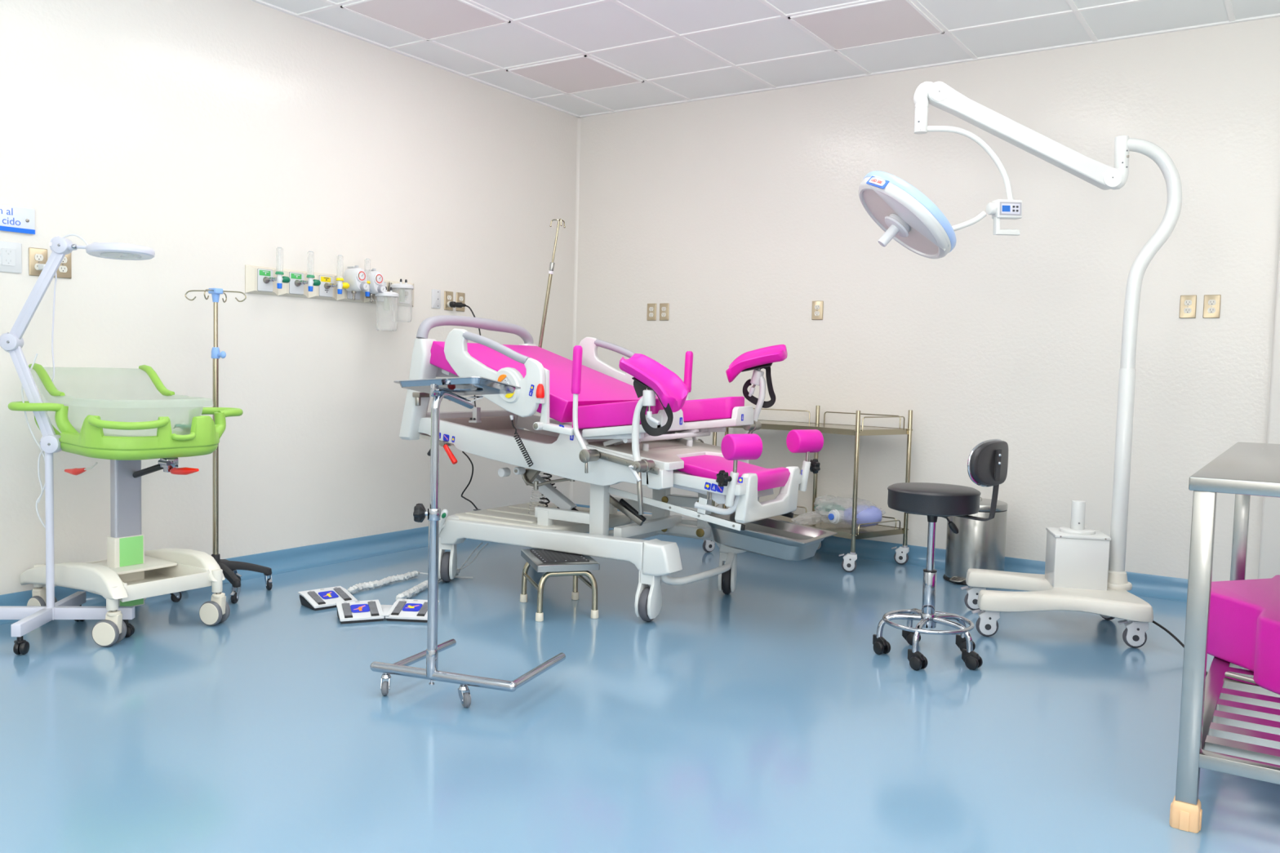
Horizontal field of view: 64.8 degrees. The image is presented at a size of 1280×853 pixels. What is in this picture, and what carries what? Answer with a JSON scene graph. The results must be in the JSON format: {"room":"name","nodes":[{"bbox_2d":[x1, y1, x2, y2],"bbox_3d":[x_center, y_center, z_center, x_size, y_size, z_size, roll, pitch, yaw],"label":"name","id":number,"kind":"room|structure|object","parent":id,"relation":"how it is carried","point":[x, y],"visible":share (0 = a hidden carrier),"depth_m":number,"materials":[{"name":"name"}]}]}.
{"room":"hospital room","nodes":[
{"label":"hospital room","id":0,"kind":"room"},
{"bbox_2d":[0,0,577,595],"bbox_3d":[-2.802,-0.652,3.802,0.120,3.100,8.400,4,4,34],"label":"wall","id":1,"kind":"structure","parent":0,"point":[213,137],"depth_m":5.00,"materials":[{"name":"beige paint"}]},
{"bbox_2d":[0,240,22,273],"bbox_3d":[-2.546,-0.683,4.064,0.009,0.122,0.104,4,4,34],"label":"wall outlet","id":2,"kind":"object","parent":1,"relation":"attached to","point":[11,253],"visible":1,"depth_m":4.07,"materials":[{"name":"white plastic"}]},
{"bbox_2d":[1,248,15,266],"bbox_3d":[-2.543,-0.683,4.063,0.004,0.068,0.050,4,4,34],"label":"receptacle","id":3,"kind":"object","parent":2,"relation":"attached to","point":[8,255],"depth_m":4.06,"materials":[{"name":"white plastic"}]},
{"bbox_2d":[0,204,35,234],"bbox_3d":[-2.564,-0.834,4.013,0.012,0.103,0.297,4,4,34],"label":"wall sign","id":4,"kind":"object","parent":1,"relation":"attached to","point":[12,219],"visible":1,"depth_m":4.08,"materials":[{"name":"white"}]},
{"bbox_2d":[28,247,47,275],"bbox_3d":[-2.480,-0.678,4.162,0.009,0.114,0.072,4,4,34],"label":"wall outlet","id":5,"kind":"object","parent":1,"relation":"attached to","point":[37,256],"visible":0.92,"depth_m":4.15,"materials":[{"name":"gold plastic"}]},
{"bbox_2d":[34,263,39,270],"bbox_3d":[-2.479,-0.658,4.161,0.003,0.027,0.034,4,4,34],"label":"receptacle","id":6,"kind":"object","parent":5,"relation":"attached to","point":[36,265],"depth_m":4.15,"materials":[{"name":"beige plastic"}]},
{"bbox_2d":[34,253,43,261],"bbox_3d":[-2.478,-0.697,4.159,0.003,0.027,0.034,4,4,34],"label":"receptacle","id":7,"kind":"object","parent":5,"relation":"attached to","point":[37,257],"depth_m":4.16,"materials":[{"name":"beige plastic"}]},
{"bbox_2d":[38,263,57,411],"bbox_3d":[-2.394,-0.354,4.080,0.066,0.618,0.280,-1,4,-30],"label":"cable","id":8,"kind":"object","parent":1,"relation":"attached to","point":[41,266],"visible":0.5,"depth_m":4.14,"materials":[{"name":"plastic"}]},
{"bbox_2d":[53,253,71,278],"bbox_3d":[-2.427,-0.681,4.241,0.009,0.114,0.072,4,4,34],"label":"wall outlet","id":9,"kind":"object","parent":1,"relation":"attached to","point":[64,271],"visible":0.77,"depth_m":4.25,"materials":[{"name":"beige plastic"}]},
{"bbox_2d":[58,265,67,272],"bbox_3d":[-2.425,-0.662,4.241,0.003,0.027,0.034,4,4,34],"label":"receptacle","id":10,"kind":"object","parent":9,"relation":"attached to","point":[62,268],"depth_m":4.24,"materials":[{"name":"beige plastic"}]},
{"bbox_2d":[61,256,66,262],"bbox_3d":[-2.424,-0.701,4.238,0.003,0.027,0.034,4,4,34],"label":"receptacle","id":11,"kind":"object","parent":9,"relation":"attached to","point":[64,260],"depth_m":4.24,"materials":[{"name":"beige plastic"}]},
{"bbox_2d":[0,526,466,624],"bbox_3d":[-2.755,0.751,3.831,0.100,0.102,8.200,4,4,34],"label":"baseboard","id":12,"kind":"structure","parent":1,"relation":"attached to","point":[292,559],"depth_m":5.37,"materials":[{"name":"blue plastic"}]},
{"bbox_2d":[244,264,413,306],"bbox_3d":[-1.616,-0.746,5.415,0.041,0.137,1.112,4,4,34],"label":"outlet panel","id":13,"kind":"object","parent":1,"relation":"attached to","point":[256,282],"visible":0.73,"depth_m":5.24,"materials":[{"name":"beige plastic"}]},
{"bbox_2d":[257,268,272,292],"bbox_3d":[-1.868,-0.729,5.030,0.007,0.110,0.088,4,4,34],"label":"outlet plate","id":14,"kind":"object","parent":13,"relation":"attached to","point":[264,285],"depth_m":5.02,"materials":[{"name":"white plastic"}]},
{"bbox_2d":[262,276,269,283],"bbox_3d":[-1.861,-0.730,5.027,0.014,0.034,0.034,4,4,34],"label":"socket","id":15,"kind":"object","parent":13,"relation":"attached to","point":[265,280],"depth_m":5.02,"materials":[{"name":"silver metal"}]},
{"bbox_2d":[267,247,290,288],"bbox_3d":[-1.798,-0.787,5.021,0.102,0.203,0.076,4,4,34],"label":"flowmeter","id":16,"kind":"object","parent":13,"relation":"attached to","point":[280,278],"visible":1,"depth_m":4.99,"materials":[{"name":"green plastic"}]},
{"bbox_2d":[288,271,303,294],"bbox_3d":[-1.765,-0.736,5.184,0.007,0.110,0.088,4,4,34],"label":"outlet plate","id":17,"kind":"object","parent":13,"relation":"attached to","point":[295,287],"depth_m":5.18,"materials":[{"name":"white plastic"}]},
{"bbox_2d":[294,280,300,286],"bbox_3d":[-1.757,-0.737,5.181,0.014,0.034,0.034,4,4,34],"label":"socket","id":18,"kind":"object","parent":13,"relation":"attached to","point":[296,282],"depth_m":5.17,"materials":[{"name":"silver metal"}]},
{"bbox_2d":[299,251,320,291],"bbox_3d":[-1.694,-0.793,5.175,0.102,0.203,0.076,4,4,34],"label":"flowmeter","id":19,"kind":"object","parent":13,"relation":"attached to","point":[310,282],"visible":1,"depth_m":5.15,"materials":[{"name":"green plastic"}]},
{"bbox_2d":[319,275,333,297],"bbox_3d":[-1.661,-0.742,5.338,0.007,0.110,0.088,4,4,34],"label":"outlet plate","id":20,"kind":"object","parent":13,"relation":"attached to","point":[325,291],"depth_m":5.33,"materials":[{"name":"white plastic"}]},
{"bbox_2d":[324,282,329,288],"bbox_3d":[-1.653,-0.743,5.335,0.014,0.034,0.034,4,4,34],"label":"socket","id":21,"kind":"object","parent":13,"relation":"attached to","point":[326,284],"depth_m":5.33,"materials":[{"name":"silver metal"}]},
{"bbox_2d":[328,254,349,293],"bbox_3d":[-1.591,-0.800,5.329,0.102,0.203,0.076,4,4,34],"label":"flowmeter","id":22,"kind":"object","parent":13,"relation":"attached to","point":[340,285],"visible":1,"depth_m":5.30,"materials":[{"name":"yellow plastic"}]},
{"bbox_2d":[346,290,359,299],"bbox_3d":[-1.558,-0.749,5.492,0.007,0.110,0.088,4,4,34],"label":"outlet plate","id":23,"kind":"object","parent":13,"relation":"attached to","point":[349,295],"depth_m":5.48,"materials":[{"name":"white plastic"}]},
{"bbox_2d":[342,265,368,300],"bbox_3d":[-1.530,-0.768,5.400,0.164,0.185,0.086,4,4,34],"label":"vacuum regulator","id":24,"kind":"object","parent":13,"relation":"attached to","point":[356,277],"visible":0.94,"depth_m":5.36,"materials":[{"name":"white plastic"}]},
{"bbox_2d":[346,265,358,268],"bbox_3d":[-1.537,-0.855,5.401,0.068,0.013,0.021,4,4,34],"label":"switch","id":25,"kind":"object","parent":24,"relation":"attached to","point":[356,266],"depth_m":5.39,"materials":[{"name":"grey plastic"}]},
{"bbox_2d":[364,258,370,296],"bbox_3d":[-1.487,-0.807,5.482,0.102,0.203,0.076,4,4,34],"label":"flowmeter","id":26,"kind":"object","parent":13,"relation":"attached to","point":[367,291],"visible":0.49,"depth_m":5.45,"materials":[{"name":"blue plastic"}]},
{"bbox_2d":[362,268,386,302],"bbox_3d":[-1.463,-0.768,5.499,0.164,0.185,0.086,4,4,34],"label":"vacuum regulator","id":27,"kind":"object","parent":13,"relation":"attached to","point":[375,278],"visible":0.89,"depth_m":5.46,"materials":[{"name":"white plastic"}]},
{"bbox_2d":[364,268,376,271],"bbox_3d":[-1.470,-0.855,5.500,0.068,0.013,0.021,4,4,34],"label":"switch","id":28,"kind":"object","parent":27,"relation":"attached to","point":[373,269],"depth_m":5.49,"materials":[{"name":"grey plastic"}]},
{"bbox_2d":[373,281,386,302],"bbox_3d":[-1.454,-0.755,5.646,0.007,0.110,0.088,4,4,34],"label":"outlet plate","id":29,"kind":"object","parent":13,"relation":"attached to","point":[384,282],"depth_m":5.66,"materials":[{"name":"white plastic"}]},
{"bbox_2d":[365,286,399,331],"bbox_3d":[-1.422,-0.647,5.556,0.209,0.240,0.128,4,4,34],"label":"jar","id":30,"kind":"object","parent":13,"relation":"attached to","point":[389,295],"visible":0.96,"depth_m":5.51,"materials":[{"name":"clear plastic"}]},
{"bbox_2d":[375,297,398,331],"bbox_3d":[-1.389,-0.625,5.534,0.121,0.200,0.121,4,4,34],"label":"cup","id":31,"kind":"object","parent":30,"relation":"on","point":[375,297],"depth_m":5.54,"materials":[{"name":"clear plastic"}]},
{"bbox_2d":[387,279,413,322],"bbox_3d":[-1.347,-0.709,5.685,0.128,0.240,0.156,-1,4,-34],"label":"jar","id":32,"kind":"object","parent":13,"relation":"attached to","point":[401,286],"visible":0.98,"depth_m":5.64,"materials":[{"name":"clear plastic"}]},
{"bbox_2d":[391,290,413,322],"bbox_3d":[-1.339,-0.688,5.674,0.121,0.200,0.121,4,4,34],"label":"cup","id":33,"kind":"object","parent":32,"relation":"on","point":[412,291],"depth_m":5.67,"materials":[{"name":"clear plastic"}]},
{"bbox_2d":[399,289,410,303],"bbox_3d":[-1.351,-0.762,5.799,0.007,0.110,0.088,4,4,34],"label":"outlet plate","id":34,"kind":"object","parent":13,"relation":"attached to","point":[404,295],"depth_m":5.79,"materials":[{"name":"white plastic"}]},
{"bbox_2d":[403,290,408,296],"bbox_3d":[-1.343,-0.763,5.796,0.014,0.034,0.034,4,4,34],"label":"socket","id":35,"kind":"object","parent":13,"relation":"attached to","point":[406,293],"depth_m":5.79,"materials":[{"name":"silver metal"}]},
{"bbox_2d":[431,288,440,308],"bbox_3d":[-1.219,-0.763,6.036,0.008,0.112,0.070,4,4,34],"label":"blank plate","id":36,"kind":"object","parent":1,"relation":"attached to","point":[436,294],"visible":1,"depth_m":6.03,"materials":[{"name":"white plastic"}]},
{"bbox_2d":[444,290,453,310],"bbox_3d":[-1.159,-0.763,6.123,0.009,0.114,0.072,4,4,34],"label":"wall outlet","id":37,"kind":"object","parent":1,"relation":"attached to","point":[448,295],"visible":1,"depth_m":6.11,"materials":[{"name":"beige plastic"}]},
{"bbox_2d":[456,292,465,311],"bbox_3d":[-1.103,-0.766,6.207,0.009,0.114,0.072,4,4,34],"label":"wall outlet","id":38,"kind":"object","parent":1,"relation":"attached to","point":[460,297],"visible":0.66,"depth_m":6.20,"materials":[{"name":"beige plastic"}]},
{"bbox_2d":[447,301,480,407],"bbox_3d":[-1.009,-0.419,6.029,0.141,0.664,0.382,-1,4,-38],"label":"power cord","id":39,"kind":"object","parent":1,"relation":"attached to","point":[450,304],"visible":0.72,"depth_m":6.09,"materials":[{"name":"black plastic"}]},
{"bbox_2d":[0,528,1279,852],"bbox_3d":[-0.428,1.005,2.274,6.100,0.100,8.600,4,4,34],"label":"floor","id":40,"kind":"structure","parent":0,"point":[764,715],"depth_m":3.05,"materials":[{"name":"blue plastic"}]},
{"bbox_2d":[0,233,155,654],"bbox_3d":[-2.191,0.043,3.831,0.594,1.539,0.478,4,4,34],"label":"lamp","id":41,"kind":"object","parent":40,"relation":"on","point":[69,607],"visible":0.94,"depth_m":3.82,"materials":[{"name":"white metal"}]},
{"bbox_2d":[8,363,243,647],"bbox_3d":[-2.083,0.278,4.075,0.810,1.047,0.805,4,4,34],"label":"bassinet","id":42,"kind":"object","parent":40,"relation":"on","point":[130,575],"visible":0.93,"depth_m":3.99,"materials":[{"name":"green plastic"}]},
{"bbox_2d":[29,367,213,435],"bbox_3d":[-2.093,-0.081,4.066,0.727,0.298,0.486,4,4,34],"label":"tub","id":43,"kind":"object","parent":42,"relation":"in","point":[201,424],"depth_m":3.94,"materials":[{"name":"clear plastic"}]},
{"bbox_2d":[83,555,211,602],"bbox_3d":[-2.053,0.606,4.090,0.501,0.072,0.370,4,4,34],"label":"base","id":44,"kind":"object","parent":42,"relation":"on","point":[152,575],"depth_m":4.09,"materials":[{"name":"beige plastic"}]},
{"bbox_2d":[173,422,191,430],"bbox_3d":[-1.809,0.003,4.126,0.153,0.026,0.122,4,4,34],"label":"cloth","id":45,"kind":"object","parent":42,"relation":"in","point":[182,427],"visible":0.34,"depth_m":4.10,"materials":[{"name":"white fabric"}]},
{"bbox_2d":[169,288,272,603],"bbox_3d":[-1.944,0.073,4.601,0.418,1.400,0.440,2,4,14],"label":"stand","id":46,"kind":"object","parent":40,"relation":"on","point":[229,568],"visible":0.8,"depth_m":4.60,"materials":[{"name":"silver metal"}]},
{"bbox_2d":[297,586,357,610],"bbox_3d":[-1.355,0.773,4.382,0.288,0.060,0.363,-2,5,-43],"label":"foot pedal","id":47,"kind":"object","parent":40,"relation":"on","point":[326,597],"visible":0.98,"depth_m":4.38,"materials":[{"name":"white plastic"}]},
{"bbox_2d":[335,599,439,623],"bbox_3d":[-1.057,0.793,4.179,0.430,0.060,0.399,1,4,-10],"label":"foot pedal","id":48,"kind":"object","parent":40,"relation":"on","point":[402,610],"visible":0.9,"depth_m":4.17,"materials":[{"name":"white plastic"}]},
{"bbox_2d":[346,570,473,594],"bbox_3d":[-1.164,0.753,4.963,0.672,0.039,0.214,-1,5,-40],"label":"cable","id":49,"kind":"object","parent":40,"relation":"on","point":[376,584],"visible":0.83,"depth_m":4.89,"materials":[{"name":"grey plastic"}]},
{"bbox_2d":[395,542,488,600],"bbox_3d":[-1.007,0.687,4.879,0.189,0.187,0.680,3,4,28],"label":"cable","id":50,"kind":"object","parent":40,"relation":"on","point":[407,594],"visible":0.67,"depth_m":4.76,"materials":[{"name":"grey plastic"}]},
{"bbox_2d":[369,383,565,707],"bbox_3d":[-0.571,0.370,3.372,0.545,1.026,0.406,3,4,20],"label":"stand","id":51,"kind":"object","parent":40,"relation":"on","point":[402,668],"visible":1,"depth_m":3.23,"materials":[{"name":"silver metal"}]},
{"bbox_2d":[393,376,520,395],"bbox_3d":[-0.602,-0.132,3.349,0.331,0.077,0.298,3,4,21],"label":"tray","id":52,"kind":"object","parent":51,"relation":"on","point":[470,385],"visible":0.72,"depth_m":3.26,"materials":[{"name":"silver metal"}]},
{"bbox_2d":[520,548,599,622],"bbox_3d":[-0.363,0.697,4.511,0.279,0.248,0.389,0,4,-17],"label":"step stool","id":53,"kind":"object","parent":40,"relation":"on","point":[554,563],"visible":0.95,"depth_m":4.37,"materials":[{"name":"silver metal"}]},
{"bbox_2d":[399,315,823,622],"bbox_3d":[-0.205,0.133,4.913,2.090,1.331,1.137,4,4,34],"label":"bed","id":54,"kind":"object","parent":40,"relation":"on","point":[624,427],"visible":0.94,"depth_m":4.62,"materials":[{"name":"white plastic"}]},
{"bbox_2d":[412,391,429,405],"bbox_3d":[-1.082,-0.136,4.981,0.050,0.066,0.070,4,4,34],"label":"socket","id":55,"kind":"object","parent":54,"relation":"attached to","point":[419,398],"depth_m":4.97,"materials":[{"name":"silver metal"}]},
{"bbox_2d":[430,341,657,422],"bbox_3d":[-0.459,-0.232,5.065,0.887,0.358,0.810,4,4,34],"label":"backrest cushion","id":56,"kind":"object","parent":54,"relation":"on","point":[597,387],"depth_m":4.95,"materials":[{"name":"leather"}]},
{"bbox_2d":[537,218,565,347],"bbox_3d":[-0.508,-0.637,5.611,0.221,1.012,0.083,4,4,34],"label":"pole","id":57,"kind":"object","parent":54,"relation":"on","point":[552,264],"visible":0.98,"depth_m":5.58,"materials":[{"name":"silver metal"}]},
{"bbox_2d":[572,396,744,429],"bbox_3d":[0.110,-0.067,4.689,0.443,0.154,0.810,4,4,34],"label":"seat cushion","id":58,"kind":"object","parent":54,"relation":"on","point":[614,415],"depth_m":4.46,"materials":[{"name":"leather"}]},
{"bbox_2d":[672,484,773,504],"bbox_3d":[0.357,0.277,4.529,0.311,0.079,0.474,4,4,34],"label":"frame","id":59,"kind":"object","parent":54,"relation":"on","point":[720,499],"depth_m":4.31,"materials":[{"name":"grey plastic"}]},
{"bbox_2d":[675,454,790,491],"bbox_3d":[0.399,0.205,4.493,0.425,0.114,0.390,4,4,34],"label":"cushion","id":60,"kind":"object","parent":54,"relation":"on","point":[708,466],"depth_m":4.43,"materials":[{"name":"leather"}]},
{"bbox_2d":[695,511,837,560],"bbox_3d":[0.545,0.478,4.370,0.522,0.150,0.340,4,4,34],"label":"pan","id":61,"kind":"object","parent":54,"relation":"hanging from","point":[774,538],"visible":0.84,"depth_m":4.30,"materials":[{"name":"metal"}]},
{"bbox_2d":[702,405,912,572],"bbox_3d":[0.921,0.323,5.936,1.258,0.887,0.591,4,4,34],"label":"trolley","id":62,"kind":"object","parent":40,"relation":"on","point":[900,557],"visible":0.58,"depth_m":5.74,"materials":[{"name":"silver metal"}]},
{"bbox_2d":[724,507,903,539],"bbox_3d":[0.930,0.571,5.954,1.172,0.032,0.456,4,4,34],"label":"shelf","id":63,"kind":"object","parent":62,"relation":"attached to","point":[877,531],"depth_m":5.74,"materials":[{"name":"silver metal"}]},
{"bbox_2d":[725,419,907,435],"bbox_3d":[0.945,0.003,5.920,1.172,0.032,0.456,4,4,34],"label":"shelf","id":64,"kind":"object","parent":62,"relation":"attached to","point":[845,429],"depth_m":5.73,"materials":[{"name":"silver metal"}]},
{"bbox_2d":[792,494,884,528],"bbox_3d":[1.132,0.485,5.758,0.532,0.175,0.208,2,4,16],"label":"plastic bag","id":65,"kind":"object","parent":62,"relation":"on","point":[824,495],"visible":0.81,"depth_m":5.77,"materials":[{"name":"white"}]},
{"bbox_2d":[813,502,882,526],"bbox_3d":[1.156,0.498,5.734,0.421,0.124,0.224,4,4,34],"label":"resuscitator","id":66,"kind":"object","parent":65,"relation":"in","point":[865,513],"visible":0.94,"depth_m":5.66,"materials":[{"name":"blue plastic"}]},
{"bbox_2d":[872,439,1008,670],"bbox_3d":[1.138,0.466,3.865,0.447,0.863,0.400,4,4,34],"label":"stool","id":67,"kind":"object","parent":40,"relation":"on","point":[988,461],"visible":1,"depth_m":3.78,"materials":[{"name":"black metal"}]},
{"bbox_2d":[942,497,1008,585],"bbox_3d":[1.789,0.598,5.378,0.318,0.450,0.318,2,3,5],"label":"pedal bin","id":68,"kind":"object","parent":40,"relation":"on","point":[978,544],"visible":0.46,"depth_m":5.25,"materials":[{"name":"silver metal"}]},
{"bbox_2d":[857,81,1207,675],"bbox_3d":[2.176,-0.249,3.969,2.608,2.332,1.016,4,4,34],"label":"lamp","id":69,"kind":"object","parent":40,"relation":"on","point":[1079,575],"visible":0.99,"depth_m":4.28,"materials":[{"name":"beige plastic"}]},
{"bbox_2d":[1058,500,1095,534],"bbox_3d":[1.930,0.397,4.446,0.148,0.139,0.148,4,4,34],"label":"post","id":70,"kind":"object","parent":69,"relation":"attached to","point":[1077,526],"depth_m":4.42,"materials":[{"name":"white metal"}]},
{"bbox_2d":[1169,441,1279,833],"bbox_3d":[2.159,0.546,2.925,0.885,0.868,1.726,4,4,34],"label":"work table","id":71,"kind":"object","parent":40,"relation":"on","point":[1228,725],"visible":0.73,"depth_m":2.47,"materials":[{"name":"silver metal"}]},
{"bbox_2d":[1207,574,1279,694],"bbox_3d":[2.178,0.667,3.170,0.732,0.212,1.060,4,4,34],"label":"cushion","id":72,"kind":"object","parent":71,"relation":"on","point":[1244,620],"visible":0.9,"depth_m":3.20,"materials":[{"name":"leather"}]},
{"bbox_2d":[260,0,1279,115],"bbox_3d":[-0.352,-1.922,2.097,5.900,0.100,8.400,4,4,34],"label":"ceiling","id":73,"kind":"structure","parent":0,"point":[607,24],"depth_m":5.29,"materials":[{"name":"tile"}]},
{"bbox_2d":[340,0,510,40],"bbox_3d":[-1.065,-2.061,5.040,0.588,0.012,0.588,4,4,34],"label":"ceiling light","id":74,"kind":"object","parent":73,"relation":"attached to","point":[426,20],"visible":1,"depth_m":5.06,"materials":[{"name":"white plastic"}]},
{"bbox_2d":[506,54,644,94],"bbox_3d":[-0.384,-2.105,6.051,0.588,0.012,0.588,4,4,34],"label":"ceiling light","id":75,"kind":"object","parent":73,"relation":"attached to","point":[581,73],"visible":1,"depth_m":6.03,"materials":[{"name":"white plastic"}]},
{"bbox_2d":[250,0,1279,117],"bbox_3d":[-0.354,-1.870,2.100,5.700,0.014,8.200,4,4,34],"label":"ceiling grid","id":76,"kind":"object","parent":73,"relation":"attached to","point":[1074,10],"depth_m":5.34,"materials":[{"name":"white metal"}]},
{"bbox_2d":[787,0,944,50],"bbox_3d":[1.134,-2.004,5.033,0.588,0.012,0.588,4,4,34],"label":"ceiling light","id":77,"kind":"object","parent":73,"relation":"attached to","point":[877,21],"visible":1,"depth_m":5.01,"materials":[{"name":"white plastic"}]},
{"bbox_2d":[572,16,1279,582],"bbox_3d":[1.270,-0.685,6.076,4.350,3.100,0.120,4,4,34],"label":"wall","id":78,"kind":"structure","parent":0,"point":[738,214],"depth_m":5.57,"materials":[{"name":"beige paint"}]},
{"bbox_2d":[568,117,581,501],"bbox_3d":[-0.460,-0.761,7.150,0.032,2.833,0.030,4,4,34],"label":"trim","id":79,"kind":"structure","parent":78,"relation":"attached to","point":[579,119],"depth_m":7.13,"materials":[{"name":"beige paint"}]},
{"bbox_2d":[646,303,656,320],"bbox_3d":[0.078,-0.772,6.797,0.072,0.114,0.009,4,4,34],"label":"wall outlet","id":80,"kind":"object","parent":78,"relation":"attached to","point":[651,308],"visible":1,"depth_m":6.79,"materials":[{"name":"metal"}]},
{"bbox_2d":[659,302,669,320],"bbox_3d":[0.161,-0.766,6.741,0.072,0.114,0.009,4,4,34],"label":"wall outlet","id":81,"kind":"object","parent":78,"relation":"attached to","point":[664,308],"visible":1,"depth_m":6.74,"materials":[{"name":"beige plastic"}]},
{"bbox_2d":[811,301,823,319],"bbox_3d":[1.077,-0.706,6.126,0.072,0.114,0.009,4,4,34],"label":"wall outlet","id":82,"kind":"object","parent":78,"relation":"attached to","point":[817,306],"visible":1,"depth_m":6.12,"materials":[{"name":"beige plastic"}]},
{"bbox_2d":[814,304,819,309],"bbox_3d":[1.076,-0.725,6.123,0.034,0.027,0.003,4,4,34],"label":"receptacle","id":83,"kind":"object","parent":82,"relation":"attached to","point":[816,306],"depth_m":6.12,"materials":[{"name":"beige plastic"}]},
{"bbox_2d":[814,311,819,315],"bbox_3d":[1.075,-0.686,6.125,0.034,0.027,0.003,4,4,34],"label":"receptacle","id":84,"kind":"object","parent":82,"relation":"attached to","point":[816,313],"depth_m":6.12,"materials":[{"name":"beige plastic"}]},
{"bbox_2d":[575,503,1187,602],"bbox_3d":[1.228,0.720,6.045,4.220,0.102,0.100,4,4,34],"label":"baseboard","id":85,"kind":"structure","parent":78,"relation":"attached to","point":[1173,588],"depth_m":5.71,"materials":[{"name":"blue plastic"}]},
{"bbox_2d":[1178,294,1196,318],"bbox_3d":[2.726,-0.596,5.020,0.072,0.114,0.009,4,4,34],"label":"wall outlet","id":86,"kind":"object","parent":78,"relation":"attached to","point":[1188,304],"visible":1,"depth_m":5.02,"materials":[{"name":"beige plastic"}]},
{"bbox_2d":[1183,307,1191,313],"bbox_3d":[2.724,-0.577,5.019,0.034,0.027,0.003,4,4,34],"label":"receptacle","id":87,"kind":"object","parent":86,"relation":"attached to","point":[1186,310],"depth_m":5.02,"materials":[{"name":"beige plastic"}]},
{"bbox_2d":[1184,299,1191,305],"bbox_3d":[2.725,-0.616,5.017,0.034,0.027,0.003,4,4,34],"label":"receptacle","id":88,"kind":"object","parent":86,"relation":"attached to","point":[1187,302],"depth_m":5.02,"materials":[{"name":"beige plastic"}]},
{"bbox_2d":[1203,294,1221,318],"bbox_3d":[2.812,-0.591,4.962,0.072,0.114,0.009,4,4,34],"label":"wall outlet","id":89,"kind":"object","parent":78,"relation":"attached to","point":[1211,305],"visible":1,"depth_m":4.96,"materials":[{"name":"beige plastic"}]},
{"bbox_2d":[1207,307,1215,313],"bbox_3d":[2.810,-0.571,4.961,0.034,0.027,0.003,4,4,34],"label":"receptacle","id":90,"kind":"object","parent":89,"relation":"attached to","point":[1210,310],"depth_m":4.96,"materials":[{"name":"beige plastic"}]},
{"bbox_2d":[1208,299,1216,305],"bbox_3d":[2.811,-0.610,4.959,0.034,0.027,0.003,4,4,34],"label":"receptacle","id":91,"kind":"object","parent":89,"relation":"attached to","point":[1211,302],"depth_m":4.96,"materials":[{"name":"beige plastic"}]},
{"bbox_2d":[1257,237,1279,578],"bbox_3d":[3.719,-0.520,4.386,1.620,3.100,0.160,4,4,34],"label":"wall","id":92,"kind":"structure","parent":0,"point":[1269,548],"depth_m":4.80,"materials":[{"name":"beige paint"}]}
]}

